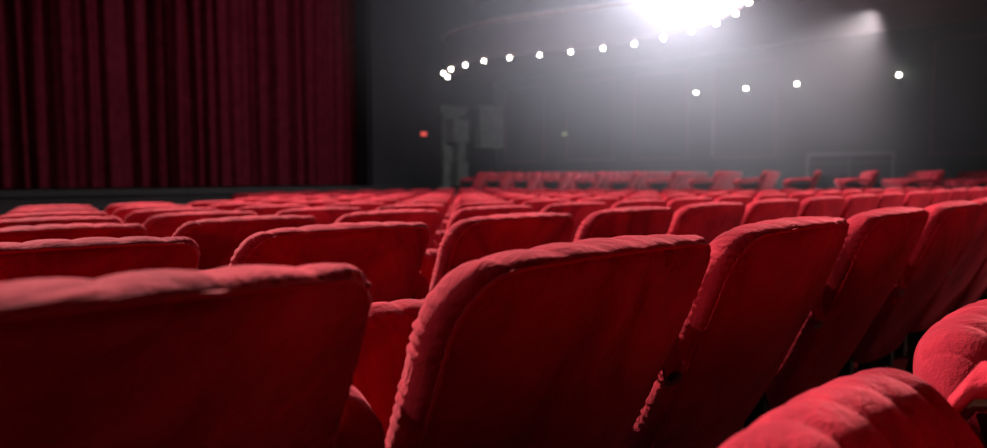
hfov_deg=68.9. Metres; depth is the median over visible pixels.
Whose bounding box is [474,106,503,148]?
loudspeaker
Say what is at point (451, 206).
seat
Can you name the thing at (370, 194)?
seat
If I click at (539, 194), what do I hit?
seat
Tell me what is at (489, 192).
seat
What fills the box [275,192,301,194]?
seat
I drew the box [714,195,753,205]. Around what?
seat
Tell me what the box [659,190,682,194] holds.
seat
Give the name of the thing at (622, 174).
seat
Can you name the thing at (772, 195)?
seat
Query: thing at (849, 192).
seat
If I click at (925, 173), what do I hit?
seat
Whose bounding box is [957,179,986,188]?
seat
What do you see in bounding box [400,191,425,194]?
seat
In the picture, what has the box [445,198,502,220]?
seat
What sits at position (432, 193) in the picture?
seat
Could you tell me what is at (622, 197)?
seat
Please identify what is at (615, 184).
seat
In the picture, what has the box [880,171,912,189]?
seat
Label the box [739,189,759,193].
seat
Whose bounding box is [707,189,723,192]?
seat
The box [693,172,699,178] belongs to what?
seat
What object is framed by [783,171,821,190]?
seat
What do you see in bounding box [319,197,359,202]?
seat
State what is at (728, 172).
seat
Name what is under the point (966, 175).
seat
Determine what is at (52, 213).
seat
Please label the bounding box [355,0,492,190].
wall
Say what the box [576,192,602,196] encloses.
seat
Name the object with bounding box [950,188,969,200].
seat
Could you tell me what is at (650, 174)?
seat
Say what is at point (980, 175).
seat
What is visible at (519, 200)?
seat
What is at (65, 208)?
seat
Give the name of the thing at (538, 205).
seat
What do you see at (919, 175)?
seat
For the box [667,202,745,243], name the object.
seat
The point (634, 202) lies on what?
seat
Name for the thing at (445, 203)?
seat
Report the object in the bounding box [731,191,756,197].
seat
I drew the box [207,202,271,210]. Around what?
seat
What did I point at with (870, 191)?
seat
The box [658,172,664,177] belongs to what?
seat
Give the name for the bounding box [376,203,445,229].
seat
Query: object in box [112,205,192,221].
seat
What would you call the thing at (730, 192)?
seat
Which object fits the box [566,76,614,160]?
trim
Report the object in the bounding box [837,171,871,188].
seat
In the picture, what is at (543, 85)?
trim
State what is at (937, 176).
seat
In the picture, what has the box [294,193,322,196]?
seat
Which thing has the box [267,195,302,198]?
seat
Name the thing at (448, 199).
seat
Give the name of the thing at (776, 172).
seat
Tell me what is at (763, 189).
seat
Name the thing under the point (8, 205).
stage
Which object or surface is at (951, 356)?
seat
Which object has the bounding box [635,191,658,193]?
seat
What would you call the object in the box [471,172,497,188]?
seat
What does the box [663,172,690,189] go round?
seat
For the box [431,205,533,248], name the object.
seat
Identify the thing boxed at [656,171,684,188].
seat
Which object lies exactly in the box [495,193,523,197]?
seat
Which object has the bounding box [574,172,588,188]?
seat
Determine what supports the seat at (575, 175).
on the platform
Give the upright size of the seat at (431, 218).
0.886 m
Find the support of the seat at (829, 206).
on the floor
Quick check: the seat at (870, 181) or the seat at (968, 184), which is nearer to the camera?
the seat at (968, 184)
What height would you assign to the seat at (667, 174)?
0.886 m
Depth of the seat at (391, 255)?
1.55 m
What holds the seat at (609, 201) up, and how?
on the floor
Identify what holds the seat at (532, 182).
on the platform
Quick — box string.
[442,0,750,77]
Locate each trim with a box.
[368,0,379,185]
[492,160,986,166]
[504,84,544,161]
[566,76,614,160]
[632,68,689,159]
[710,57,779,158]
[929,33,986,154]
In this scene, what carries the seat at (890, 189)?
on the floor
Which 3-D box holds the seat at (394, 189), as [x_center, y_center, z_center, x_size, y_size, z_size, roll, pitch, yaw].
[-1.826,-0.147,12.231,0.568,0.886,0.589,4,5,44]
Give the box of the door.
[805,151,896,189]
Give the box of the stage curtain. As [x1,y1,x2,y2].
[0,0,357,188]
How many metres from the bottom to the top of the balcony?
0.940 m
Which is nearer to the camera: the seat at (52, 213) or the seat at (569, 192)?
the seat at (52, 213)
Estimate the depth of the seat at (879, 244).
1.57 m
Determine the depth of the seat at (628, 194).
8.05 m
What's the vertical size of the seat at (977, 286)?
0.886 m
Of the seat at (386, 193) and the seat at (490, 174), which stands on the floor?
the seat at (386, 193)
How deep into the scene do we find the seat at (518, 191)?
10.56 m
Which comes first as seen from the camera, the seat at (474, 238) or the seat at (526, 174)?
the seat at (474, 238)
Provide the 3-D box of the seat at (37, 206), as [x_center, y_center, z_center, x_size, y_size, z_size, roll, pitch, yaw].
[-3.132,0.302,5.002,0.565,0.886,0.589,4,5,45]
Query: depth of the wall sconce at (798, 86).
15.65 m
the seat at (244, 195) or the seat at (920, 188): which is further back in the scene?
the seat at (244, 195)
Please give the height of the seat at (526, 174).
0.886 m
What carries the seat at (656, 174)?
on the platform
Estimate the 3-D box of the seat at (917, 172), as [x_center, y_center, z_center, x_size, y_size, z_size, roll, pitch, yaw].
[7.102,-0.475,12.486,0.565,0.886,0.589,2,4,25]
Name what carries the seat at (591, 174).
on the platform
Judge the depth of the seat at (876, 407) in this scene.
0.56 m
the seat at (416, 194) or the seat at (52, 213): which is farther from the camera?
the seat at (416, 194)
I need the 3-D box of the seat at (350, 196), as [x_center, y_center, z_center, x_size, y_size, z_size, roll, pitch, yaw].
[-1.612,0.129,7.721,0.589,0.886,0.565,-4,5,-45]
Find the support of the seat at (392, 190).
on the floor
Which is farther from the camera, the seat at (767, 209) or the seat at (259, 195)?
the seat at (259, 195)
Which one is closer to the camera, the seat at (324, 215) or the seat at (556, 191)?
the seat at (324, 215)
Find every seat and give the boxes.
[0,211,107,219]
[0,216,122,227]
[0,223,147,242]
[0,236,199,282]
[0,263,372,447]
[5,207,98,214]
[13,205,91,210]
[104,202,173,216]
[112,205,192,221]
[123,207,217,225]
[143,211,257,237]
[173,215,317,270]
[188,200,244,207]
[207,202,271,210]
[207,221,429,301]
[230,193,261,200]
[234,197,278,202]
[235,204,308,215]
[247,194,281,197]
[256,199,305,204]
[260,192,286,193]
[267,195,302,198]
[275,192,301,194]
[275,207,361,224]
[286,200,340,207]
[290,196,329,200]
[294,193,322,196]
[295,191,318,192]
[314,192,338,193]
[315,194,346,197]
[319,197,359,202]
[323,202,384,211]
[327,190,349,192]
[333,192,360,195]
[334,234,710,447]
[335,209,439,248]
[341,195,374,198]
[345,191,369,193]
[352,198,399,205]
[356,193,385,196]
[367,192,393,194]
[370,196,409,201]
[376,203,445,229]
[378,190,400,193]
[385,189,405,191]
[385,194,416,198]
[392,192,421,196]
[395,200,448,220]
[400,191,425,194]
[406,190,428,193]
[408,197,450,213]
[411,212,574,299]
[416,195,451,208]
[422,193,452,198]
[427,192,453,199]
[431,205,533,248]
[440,201,515,230]
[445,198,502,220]
[448,196,495,213]
[450,194,490,208]
[451,192,485,205]
[452,191,483,202]
[453,190,480,199]
[459,172,486,189]
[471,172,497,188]
[483,172,503,183]
[485,172,512,189]
[486,190,509,193]
[490,192,515,195]
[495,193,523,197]
[496,172,522,188]
[501,194,534,201]
[510,196,549,204]
[512,172,541,189]
[514,190,535,192]
[521,198,571,212]
[522,172,531,177]
[522,191,543,194]
[523,172,550,188]
[529,192,554,196]
[540,193,570,198]
[540,201,607,241]
[542,172,571,189]
[550,172,559,177]
[550,190,568,193]
[552,172,580,188]
[556,195,590,201]
[562,191,584,194]
[573,206,673,240]
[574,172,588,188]
[574,172,604,189]
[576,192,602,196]
[577,190,594,192]
[577,197,620,208]
[584,172,612,189]
[587,172,595,177]
[591,191,610,193]
[596,194,627,200]
[599,189,617,191]
[606,172,619,188]
[608,192,632,196]
[609,171,640,190]
[610,199,666,208]
[615,190,635,193]
[619,172,626,177]
[619,172,647,190]
[622,216,848,447]
[623,195,661,200]
[626,172,653,189]
[631,193,660,195]
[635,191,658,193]
[646,171,679,191]
[646,172,659,189]
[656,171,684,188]
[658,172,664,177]
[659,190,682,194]
[661,192,688,198]
[662,194,697,202]
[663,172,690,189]
[664,172,669,177]
[667,197,713,212]
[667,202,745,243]
[679,188,696,191]
[683,172,694,188]
[684,189,703,193]
[688,171,722,190]
[691,191,714,196]
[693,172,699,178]
[697,171,726,188]
[699,193,729,199]
[702,171,729,188]
[707,172,733,189]
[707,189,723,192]
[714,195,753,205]
[716,190,738,194]
[719,368,983,447]
[726,172,736,189]
[730,172,739,188]
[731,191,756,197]
[733,171,769,190]
[734,207,928,434]
[739,171,771,189]
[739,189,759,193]
[740,198,800,225]
[745,171,773,188]
[749,171,775,188]
[749,172,777,188]
[753,193,788,201]
[757,191,781,195]
[760,189,778,191]
[779,188,795,192]
[782,190,804,194]
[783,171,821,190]
[789,192,816,201]
[797,196,844,216]
[805,189,824,192]
[817,191,843,196]
[825,188,841,191]
[835,171,867,186]
[835,200,981,378]
[836,171,869,187]
[837,170,879,188]
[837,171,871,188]
[839,194,879,219]
[842,188,858,191]
[843,190,864,197]
[858,197,986,371]
[859,187,872,190]
[865,189,884,194]
[876,192,906,208]
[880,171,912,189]
[882,171,916,188]
[885,171,920,188]
[885,188,902,192]
[887,171,924,187]
[890,171,929,187]
[894,170,935,187]
[897,170,944,188]
[902,187,918,193]
[902,191,932,208]
[905,256,986,373]
[913,299,986,447]
[918,187,932,190]
[927,189,952,206]
[932,186,944,190]
[938,171,973,185]
[939,171,979,189]
[944,171,986,189]
[946,171,966,178]
[949,288,986,313]
[950,172,986,188]
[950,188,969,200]
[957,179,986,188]
[964,180,986,188]
[966,188,985,200]
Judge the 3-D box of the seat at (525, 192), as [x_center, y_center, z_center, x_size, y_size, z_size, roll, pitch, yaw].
[0.342,-0.007,9.717,0.565,0.886,0.589,4,5,44]
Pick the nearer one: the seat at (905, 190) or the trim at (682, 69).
the seat at (905, 190)
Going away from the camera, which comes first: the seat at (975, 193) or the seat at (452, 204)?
the seat at (975, 193)
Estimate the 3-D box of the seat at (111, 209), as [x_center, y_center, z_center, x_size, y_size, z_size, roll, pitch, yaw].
[-2.738,0.276,5.394,0.568,0.886,0.589,4,5,44]
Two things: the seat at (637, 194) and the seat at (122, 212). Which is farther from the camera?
the seat at (637, 194)
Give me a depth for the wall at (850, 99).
16.11 m
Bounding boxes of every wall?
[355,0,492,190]
[493,0,986,189]
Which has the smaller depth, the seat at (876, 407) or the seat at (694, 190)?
the seat at (876, 407)
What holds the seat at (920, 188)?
on the floor
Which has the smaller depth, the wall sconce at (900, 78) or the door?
the wall sconce at (900, 78)
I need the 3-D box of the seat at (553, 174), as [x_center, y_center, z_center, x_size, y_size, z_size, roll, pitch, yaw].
[1.212,-0.761,16.685,0.568,0.886,0.589,2,4,25]
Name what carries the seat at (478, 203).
on the floor
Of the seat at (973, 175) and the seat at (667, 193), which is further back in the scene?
the seat at (973, 175)
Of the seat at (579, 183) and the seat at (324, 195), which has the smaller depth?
the seat at (324, 195)
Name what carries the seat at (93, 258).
on the floor
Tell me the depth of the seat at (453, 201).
9.83 m
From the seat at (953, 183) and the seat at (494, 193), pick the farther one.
the seat at (953, 183)
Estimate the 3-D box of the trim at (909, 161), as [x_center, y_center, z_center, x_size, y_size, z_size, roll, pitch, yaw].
[7.719,-1.265,14.746,21.700,0.050,0.060,4,5,44]
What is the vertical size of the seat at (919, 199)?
0.886 m
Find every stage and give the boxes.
[0,185,412,199]
[0,195,232,215]
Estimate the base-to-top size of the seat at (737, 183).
0.886 m
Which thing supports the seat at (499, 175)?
on the platform
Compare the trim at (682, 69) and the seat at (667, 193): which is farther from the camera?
the trim at (682, 69)
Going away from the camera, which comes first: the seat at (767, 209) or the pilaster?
the seat at (767, 209)
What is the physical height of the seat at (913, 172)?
0.886 m
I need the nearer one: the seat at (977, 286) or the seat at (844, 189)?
the seat at (977, 286)
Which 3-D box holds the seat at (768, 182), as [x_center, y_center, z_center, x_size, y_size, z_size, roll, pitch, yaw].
[4.810,-0.521,13.164,0.568,0.886,0.589,2,4,25]
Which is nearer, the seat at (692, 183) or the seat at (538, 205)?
the seat at (538, 205)
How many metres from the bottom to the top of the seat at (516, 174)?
0.886 m
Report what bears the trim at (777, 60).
attached to the wall at (850, 99)
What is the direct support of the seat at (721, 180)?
on the platform
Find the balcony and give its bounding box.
[442,0,986,80]
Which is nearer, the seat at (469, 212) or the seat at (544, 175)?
the seat at (469, 212)
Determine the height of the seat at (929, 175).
0.886 m
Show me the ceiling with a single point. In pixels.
(491, 8)
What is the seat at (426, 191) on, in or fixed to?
on the floor
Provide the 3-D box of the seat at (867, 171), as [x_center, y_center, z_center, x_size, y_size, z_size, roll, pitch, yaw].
[6.257,-0.478,12.532,0.568,0.886,0.589,2,4,25]
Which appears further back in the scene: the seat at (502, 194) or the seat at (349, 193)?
the seat at (349, 193)
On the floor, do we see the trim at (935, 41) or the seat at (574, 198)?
the seat at (574, 198)
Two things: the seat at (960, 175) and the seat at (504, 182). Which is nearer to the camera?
the seat at (960, 175)
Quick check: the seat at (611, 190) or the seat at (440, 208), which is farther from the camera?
the seat at (611, 190)
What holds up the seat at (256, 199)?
on the floor
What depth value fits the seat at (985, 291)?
3.25 m
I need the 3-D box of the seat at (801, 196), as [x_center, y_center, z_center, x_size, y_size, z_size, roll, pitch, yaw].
[2.180,0.188,5.665,0.569,0.886,0.589,4,5,44]
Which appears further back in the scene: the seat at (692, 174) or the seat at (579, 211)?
the seat at (692, 174)
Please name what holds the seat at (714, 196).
on the floor
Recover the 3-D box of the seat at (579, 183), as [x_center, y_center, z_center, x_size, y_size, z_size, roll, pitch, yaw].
[1.917,-0.607,14.429,0.565,0.886,0.589,2,4,25]
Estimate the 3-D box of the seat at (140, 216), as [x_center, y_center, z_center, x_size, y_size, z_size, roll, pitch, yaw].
[-1.851,0.346,3.933,0.568,0.886,0.589,4,5,44]
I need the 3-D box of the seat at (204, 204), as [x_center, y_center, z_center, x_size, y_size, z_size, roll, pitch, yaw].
[-2.342,0.249,5.788,0.568,0.886,0.589,4,5,44]
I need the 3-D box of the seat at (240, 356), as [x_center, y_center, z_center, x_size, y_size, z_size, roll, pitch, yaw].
[-0.456,0.465,0.606,0.567,0.886,0.589,4,5,44]
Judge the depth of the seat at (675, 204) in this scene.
4.18 m
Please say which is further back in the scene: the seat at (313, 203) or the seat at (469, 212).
the seat at (313, 203)
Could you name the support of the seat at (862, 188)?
on the floor
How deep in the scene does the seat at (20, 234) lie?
1.89 m
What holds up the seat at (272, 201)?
on the floor
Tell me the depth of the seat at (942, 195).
5.04 m
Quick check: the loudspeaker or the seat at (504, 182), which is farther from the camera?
the loudspeaker
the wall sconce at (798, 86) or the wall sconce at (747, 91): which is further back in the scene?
the wall sconce at (747, 91)
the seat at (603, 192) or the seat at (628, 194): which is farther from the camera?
the seat at (603, 192)
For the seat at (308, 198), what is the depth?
7.11 m
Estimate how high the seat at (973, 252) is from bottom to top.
0.886 m
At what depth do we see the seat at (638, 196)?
5.37 m
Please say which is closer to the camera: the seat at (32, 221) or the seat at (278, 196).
the seat at (32, 221)
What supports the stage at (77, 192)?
on the floor
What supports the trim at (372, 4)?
attached to the wall at (412, 82)
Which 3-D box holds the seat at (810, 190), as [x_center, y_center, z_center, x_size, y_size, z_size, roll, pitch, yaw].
[3.309,0.051,7.990,0.589,0.886,0.565,-4,5,-45]
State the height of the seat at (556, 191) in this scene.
0.886 m
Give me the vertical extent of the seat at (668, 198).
0.886 m
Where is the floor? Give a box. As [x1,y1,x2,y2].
[740,349,907,431]
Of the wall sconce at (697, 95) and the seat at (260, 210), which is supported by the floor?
the seat at (260, 210)
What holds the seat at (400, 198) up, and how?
on the floor
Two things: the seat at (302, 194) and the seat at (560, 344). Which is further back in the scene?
the seat at (302, 194)
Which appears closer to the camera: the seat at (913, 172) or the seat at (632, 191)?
the seat at (632, 191)
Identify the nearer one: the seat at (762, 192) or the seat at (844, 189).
the seat at (762, 192)
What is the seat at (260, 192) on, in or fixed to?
on the floor
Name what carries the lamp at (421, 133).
attached to the wall at (412, 82)
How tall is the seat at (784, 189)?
0.886 m
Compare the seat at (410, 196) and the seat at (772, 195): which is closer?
the seat at (772, 195)
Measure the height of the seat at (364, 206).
0.886 m
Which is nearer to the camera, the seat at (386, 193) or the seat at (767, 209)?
the seat at (767, 209)
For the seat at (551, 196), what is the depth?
7.20 m
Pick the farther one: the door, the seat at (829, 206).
the door
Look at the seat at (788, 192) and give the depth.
7.29 m
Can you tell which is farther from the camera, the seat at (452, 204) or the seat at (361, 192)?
the seat at (361, 192)
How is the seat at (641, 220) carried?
on the floor
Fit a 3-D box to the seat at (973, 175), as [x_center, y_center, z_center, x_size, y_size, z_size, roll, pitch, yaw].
[7.703,-0.435,11.899,0.568,0.886,0.589,2,4,25]
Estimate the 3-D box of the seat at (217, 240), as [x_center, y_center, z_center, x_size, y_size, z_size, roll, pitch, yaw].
[-0.954,0.405,2.466,0.569,0.886,0.589,4,5,44]
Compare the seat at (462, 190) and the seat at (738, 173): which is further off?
the seat at (738, 173)
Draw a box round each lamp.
[419,131,426,136]
[562,131,568,136]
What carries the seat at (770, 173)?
on the platform
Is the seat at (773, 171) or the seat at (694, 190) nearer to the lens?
the seat at (694, 190)
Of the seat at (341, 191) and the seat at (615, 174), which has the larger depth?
the seat at (615, 174)
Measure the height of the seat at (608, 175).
0.886 m
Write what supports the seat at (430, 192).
on the floor
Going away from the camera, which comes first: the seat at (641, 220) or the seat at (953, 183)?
the seat at (641, 220)
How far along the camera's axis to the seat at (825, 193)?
5.80 m
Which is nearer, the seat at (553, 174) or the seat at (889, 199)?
the seat at (889, 199)
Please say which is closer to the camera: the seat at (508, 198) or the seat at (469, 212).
the seat at (469, 212)
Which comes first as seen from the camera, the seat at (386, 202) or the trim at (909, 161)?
the seat at (386, 202)
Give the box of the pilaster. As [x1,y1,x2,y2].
[436,105,468,194]
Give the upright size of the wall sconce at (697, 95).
0.236 m
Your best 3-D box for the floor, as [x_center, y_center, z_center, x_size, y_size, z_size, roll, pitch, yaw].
[-0.841,0.486,6.475,22.200,0.451,24.200,4,5,44]
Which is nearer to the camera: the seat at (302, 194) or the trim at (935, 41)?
the seat at (302, 194)
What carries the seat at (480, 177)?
on the platform
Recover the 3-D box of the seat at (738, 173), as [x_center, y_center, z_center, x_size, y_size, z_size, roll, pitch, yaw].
[4.951,-0.672,15.374,0.568,0.886,0.589,2,4,25]
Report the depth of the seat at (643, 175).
14.17 m
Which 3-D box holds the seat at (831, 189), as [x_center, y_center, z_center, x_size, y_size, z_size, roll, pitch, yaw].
[3.694,0.024,8.389,0.568,0.886,0.589,4,5,44]
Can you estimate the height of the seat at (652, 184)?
0.886 m
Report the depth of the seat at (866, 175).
11.76 m
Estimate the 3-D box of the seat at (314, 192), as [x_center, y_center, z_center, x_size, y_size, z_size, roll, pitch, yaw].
[-2.557,-0.022,10.308,0.565,0.886,0.589,4,5,45]
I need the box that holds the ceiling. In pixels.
[471,0,615,17]
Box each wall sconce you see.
[693,91,700,101]
[743,87,750,97]
[793,82,801,93]
[895,73,903,85]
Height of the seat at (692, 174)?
0.886 m
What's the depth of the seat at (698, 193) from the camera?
7.64 m
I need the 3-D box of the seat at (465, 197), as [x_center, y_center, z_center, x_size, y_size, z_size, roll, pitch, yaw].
[-0.332,0.176,6.661,0.565,0.886,0.589,4,5,45]
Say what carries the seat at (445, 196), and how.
on the floor
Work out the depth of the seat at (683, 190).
10.71 m
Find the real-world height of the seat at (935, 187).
0.886 m
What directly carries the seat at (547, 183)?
on the platform
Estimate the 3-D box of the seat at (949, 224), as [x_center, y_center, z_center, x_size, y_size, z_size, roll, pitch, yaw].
[1.114,0.367,2.200,0.568,0.886,0.589,4,5,44]
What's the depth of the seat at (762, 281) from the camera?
1.17 m
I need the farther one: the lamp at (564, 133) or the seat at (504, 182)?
the lamp at (564, 133)
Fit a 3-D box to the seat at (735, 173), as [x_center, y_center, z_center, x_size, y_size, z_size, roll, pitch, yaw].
[4.704,-0.635,14.833,0.568,0.886,0.589,2,4,25]
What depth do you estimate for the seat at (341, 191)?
11.24 m
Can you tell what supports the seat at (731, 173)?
on the platform
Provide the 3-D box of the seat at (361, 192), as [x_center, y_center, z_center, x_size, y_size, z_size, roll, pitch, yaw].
[-2.170,-0.050,10.711,0.568,0.886,0.589,4,5,44]
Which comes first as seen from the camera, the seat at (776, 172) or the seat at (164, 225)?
the seat at (164, 225)
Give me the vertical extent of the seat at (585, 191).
0.886 m
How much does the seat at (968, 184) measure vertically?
0.886 m
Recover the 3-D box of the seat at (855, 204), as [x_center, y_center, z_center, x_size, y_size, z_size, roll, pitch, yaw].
[1.846,0.266,4.132,0.568,0.886,0.589,4,5,44]
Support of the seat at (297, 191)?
on the floor
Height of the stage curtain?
8.430 m

